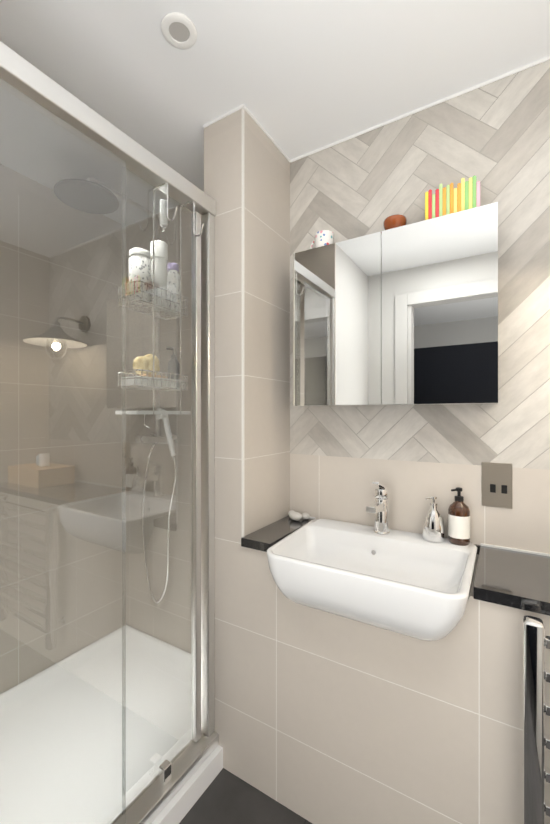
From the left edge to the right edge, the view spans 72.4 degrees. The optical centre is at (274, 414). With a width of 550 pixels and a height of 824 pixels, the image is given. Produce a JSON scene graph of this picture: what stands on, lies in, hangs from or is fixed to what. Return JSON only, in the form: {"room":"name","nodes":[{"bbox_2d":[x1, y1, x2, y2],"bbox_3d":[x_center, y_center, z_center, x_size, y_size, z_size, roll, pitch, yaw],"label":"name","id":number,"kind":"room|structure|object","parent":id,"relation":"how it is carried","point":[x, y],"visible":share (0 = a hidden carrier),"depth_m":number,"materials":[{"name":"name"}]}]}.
{"room":"bathroom","nodes":[
{"label":"bathroom","id":0,"kind":"room"},
{"bbox_2d":[0,164,125,693],"bbox_3d":[-1.412,0.100,1.402,0.100,2.400,1.920,0,0,31],"label":"wall","id":1,"kind":"structure","parent":0,"point":[88,385],"depth_m":1.86,"materials":[{"name":"beige tile"}]},
{"bbox_2d":[179,768,311,823],"bbox_3d":[-0.173,1.330,0.707,2.940,0.060,2.020,0,0,31],"label":"floor","id":2,"kind":"structure","parent":0,"point":[227,797],"depth_m":1.24,"materials":[{"name":"tile"}]},
{"bbox_2d":[0,625,222,823],"bbox_3d":[-0.735,1.262,1.452,1.004,0.074,1.128,0,0,31],"label":"shower tray","id":3,"kind":"object","parent":2,"relation":"on","point":[181,803],"depth_m":1.47,"materials":[{"name":"white ceramic"}]},
{"bbox_2d":[0,41,218,823],"bbox_3d":[-0.457,0.214,1.083,0.106,2.019,0.785,0,0,31],"label":"frame","id":4,"kind":"object","parent":3,"relation":"on","point":[31,82],"visible":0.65,"depth_m":1.35,"materials":[{"name":"silver metal"}]},
{"bbox_2d":[0,79,192,823],"bbox_3d":[-0.459,0.225,1.059,0.023,1.910,0.674,0,0,31],"label":"panel","id":5,"kind":"object","parent":4,"relation":"attached to","point":[186,741],"visible":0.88,"depth_m":1.00,"materials":[{"name":"clear glass"}]},
{"bbox_2d":[115,182,203,426],"bbox_3d":[-0.372,-0.345,1.274,0.231,0.785,0.233,0,0,31],"label":"caddy","id":6,"kind":"object","parent":4,"relation":"hanging from","point":[167,385],"visible":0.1,"depth_m":1.25,"materials":[{"name":"silver metal"}]},
{"bbox_2d":[129,248,151,306],"bbox_3d":[-0.445,-0.450,1.241,0.072,0.174,0.072,0,0,31],"label":"bottle","id":7,"kind":"object","parent":6,"relation":"in","point":[140,264],"depth_m":1.21,"materials":[{"name":"white plastic"}]},
{"bbox_2d":[133,354,159,374],"bbox_3d":[-0.445,-0.173,1.301,0.075,0.076,0.100,0,0,31],"label":"sponge","id":8,"kind":"object","parent":6,"relation":"in","point":[142,362],"depth_m":1.27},
{"bbox_2d":[142,374,167,378],"bbox_3d":[-0.424,-0.118,1.340,0.042,0.042,0.132,0,0,31],"label":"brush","id":9,"kind":"object","parent":6,"relation":"in","point":[149,375],"depth_m":1.30,"materials":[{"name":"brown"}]},
{"bbox_2d":[150,240,167,311],"bbox_3d":[-0.402,-0.477,1.302,0.060,0.230,0.060,0,0,31],"label":"bottle","id":10,"kind":"object","parent":6,"relation":"in","point":[164,272],"depth_m":1.28,"materials":[{"name":"white plastic"}]},
{"bbox_2d":[166,347,179,379],"bbox_3d":[-0.365,-0.170,1.350,0.044,0.146,0.042,0,0,31],"label":"pump bottle","id":11,"kind":"object","parent":6,"relation":"in","point":[171,364],"depth_m":1.33,"materials":[{"name":"grey plastic"}]},
{"bbox_2d":[166,263,179,315],"bbox_3d":[-0.368,-0.452,1.358,0.052,0.180,0.052,0,0,31],"label":"bottle","id":12,"kind":"object","parent":6,"relation":"in","point":[169,276],"depth_m":1.34,"materials":[{"name":"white plastic"}]},
{"bbox_2d":[204,108,289,779],"bbox_3d":[-0.103,0.100,1.528,0.186,2.400,0.344,0,0,31],"label":"column","id":13,"kind":"structure","parent":0,"point":[246,176],"depth_m":1.39,"materials":[{"name":"beige tile"}]},
{"bbox_2d":[0,0,549,225],"bbox_3d":[-0.173,-1.125,0.708,2.940,0.070,2.020,0,0,31],"label":"ceiling","id":14,"kind":"structure","parent":0,"point":[297,79],"depth_m":1.18,"materials":[{"name":"white paint"}]},
{"bbox_2d":[161,12,196,48],"bbox_3d":[-0.274,-1.095,1.076,0.100,0.008,0.100,0,0,31],"label":"fitting","id":15,"kind":"object","parent":14,"relation":"attached to","point":[179,30],"visible":1,"depth_m":1.07,"materials":[{"name":"white plastic"}]},
{"bbox_2d":[126,60,549,652],"bbox_3d":[0.326,0.100,1.528,2.940,2.400,0.100,0,0,31],"label":"wall","id":16,"kind":"structure","parent":0,"point":[494,138],"depth_m":1.36,"materials":[{"name":"beige tile"}]},
{"bbox_2d":[54,177,181,602],"bbox_3d":[-0.729,-0.019,1.776,0.339,2.072,0.569,0,0,31],"label":"shower rail","id":17,"kind":"object","parent":16,"relation":"attached to","point":[86,204],"depth_m":1.84,"materials":[{"name":"silver metal"}]},
{"bbox_2d":[293,202,497,405],"bbox_3d":[0.399,-0.327,1.336,0.680,0.586,0.151,0,0,31],"label":"upper cabinet","id":18,"kind":"object","parent":16,"relation":"attached to","point":[405,315],"visible":1,"depth_m":1.24,"materials":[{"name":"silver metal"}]},
{"bbox_2d":[310,230,333,248],"bbox_3d":[0.183,-0.663,1.480,0.099,0.085,0.074,0,0,31],"label":"patterned mug","id":19,"kind":"object","parent":18,"relation":"on","point":[324,237],"visible":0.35,"depth_m":1.44,"materials":[{"name":"white ceramic"}]},
{"bbox_2d":[383,214,406,229],"bbox_3d":[0.424,-0.655,1.328,0.080,0.068,0.080,0,0,31],"label":"bowl","id":20,"kind":"object","parent":18,"relation":"on","point":[394,221],"visible":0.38,"depth_m":1.30,"materials":[{"name":"brown ceramic"}]},
{"bbox_2d":[425,175,479,219],"bbox_3d":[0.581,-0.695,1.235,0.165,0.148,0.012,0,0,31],"label":"books","id":21,"kind":"object","parent":18,"relation":"on","point":[450,198],"visible":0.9,"depth_m":1.23,"materials":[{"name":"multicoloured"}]},
{"bbox_2d":[482,462,511,508],"bbox_3d":[0.722,0.230,1.223,0.086,0.144,0.008,0,0,31],"label":"electrical outlet plate","id":22,"kind":"object","parent":16,"relation":"attached to","point":[496,484],"visible":1,"depth_m":1.22,"materials":[{"name":"silver metal"}]},
{"bbox_2d":[241,515,549,823],"bbox_3d":[0.676,0.864,1.049,1.645,0.871,0.355,0,0,31],"label":"wall","id":23,"kind":"structure","parent":0,"point":[347,721],"depth_m":1.08,"materials":[{"name":"beige tile"}]},
{"bbox_2d":[288,510,309,520],"bbox_3d":[0.090,0.417,1.555,0.098,0.034,0.075,0,0,31],"label":"pebbles","id":24,"kind":"object","parent":23,"relation":"on","point":[294,515],"visible":1,"depth_m":1.53,"materials":[{"name":"grey stone"}]},
{"bbox_2d":[267,519,477,640],"bbox_3d":[0.303,0.515,1.204,0.593,0.180,0.452,0,0,31],"label":"basin","id":25,"kind":"object","parent":23,"relation":"attached to","point":[413,585],"visible":0.96,"depth_m":1.11,"materials":[{"name":"white ceramic"}]},
{"bbox_2d":[366,481,389,534],"bbox_3d":[0.358,0.328,1.311,0.058,0.193,0.159,0,0,31],"label":"mixer tap","id":26,"kind":"object","parent":25,"relation":"on","point":[378,507],"visible":1,"depth_m":1.33,"materials":[{"name":"silver metal"}]},
{"bbox_2d":[423,496,444,542],"bbox_3d":[0.538,0.351,1.275,0.070,0.147,0.070,0,0,31],"label":"soap dispenser","id":27,"kind":"object","parent":25,"relation":"on","point":[433,527],"visible":1,"depth_m":1.25,"materials":[{"name":"silver metal"}]},
{"bbox_2d":[448,487,469,545],"bbox_3d":[0.609,0.333,1.243,0.066,0.182,0.066,0,0,31],"label":"bottle","id":28,"kind":"object","parent":25,"relation":"on","point":[458,521],"visible":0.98,"depth_m":1.22,"materials":[{"name":"brown glass"}]},
{"bbox_2d":[523,615,549,823],"bbox_3d":[0.802,0.809,0.727,0.540,0.702,0.086,0,0,31],"label":"radiator","id":29,"kind":"object","parent":23,"relation":"attached to","point":[536,738],"visible":1,"depth_m":0.82,"materials":[{"name":"silver metal"}]}
]}

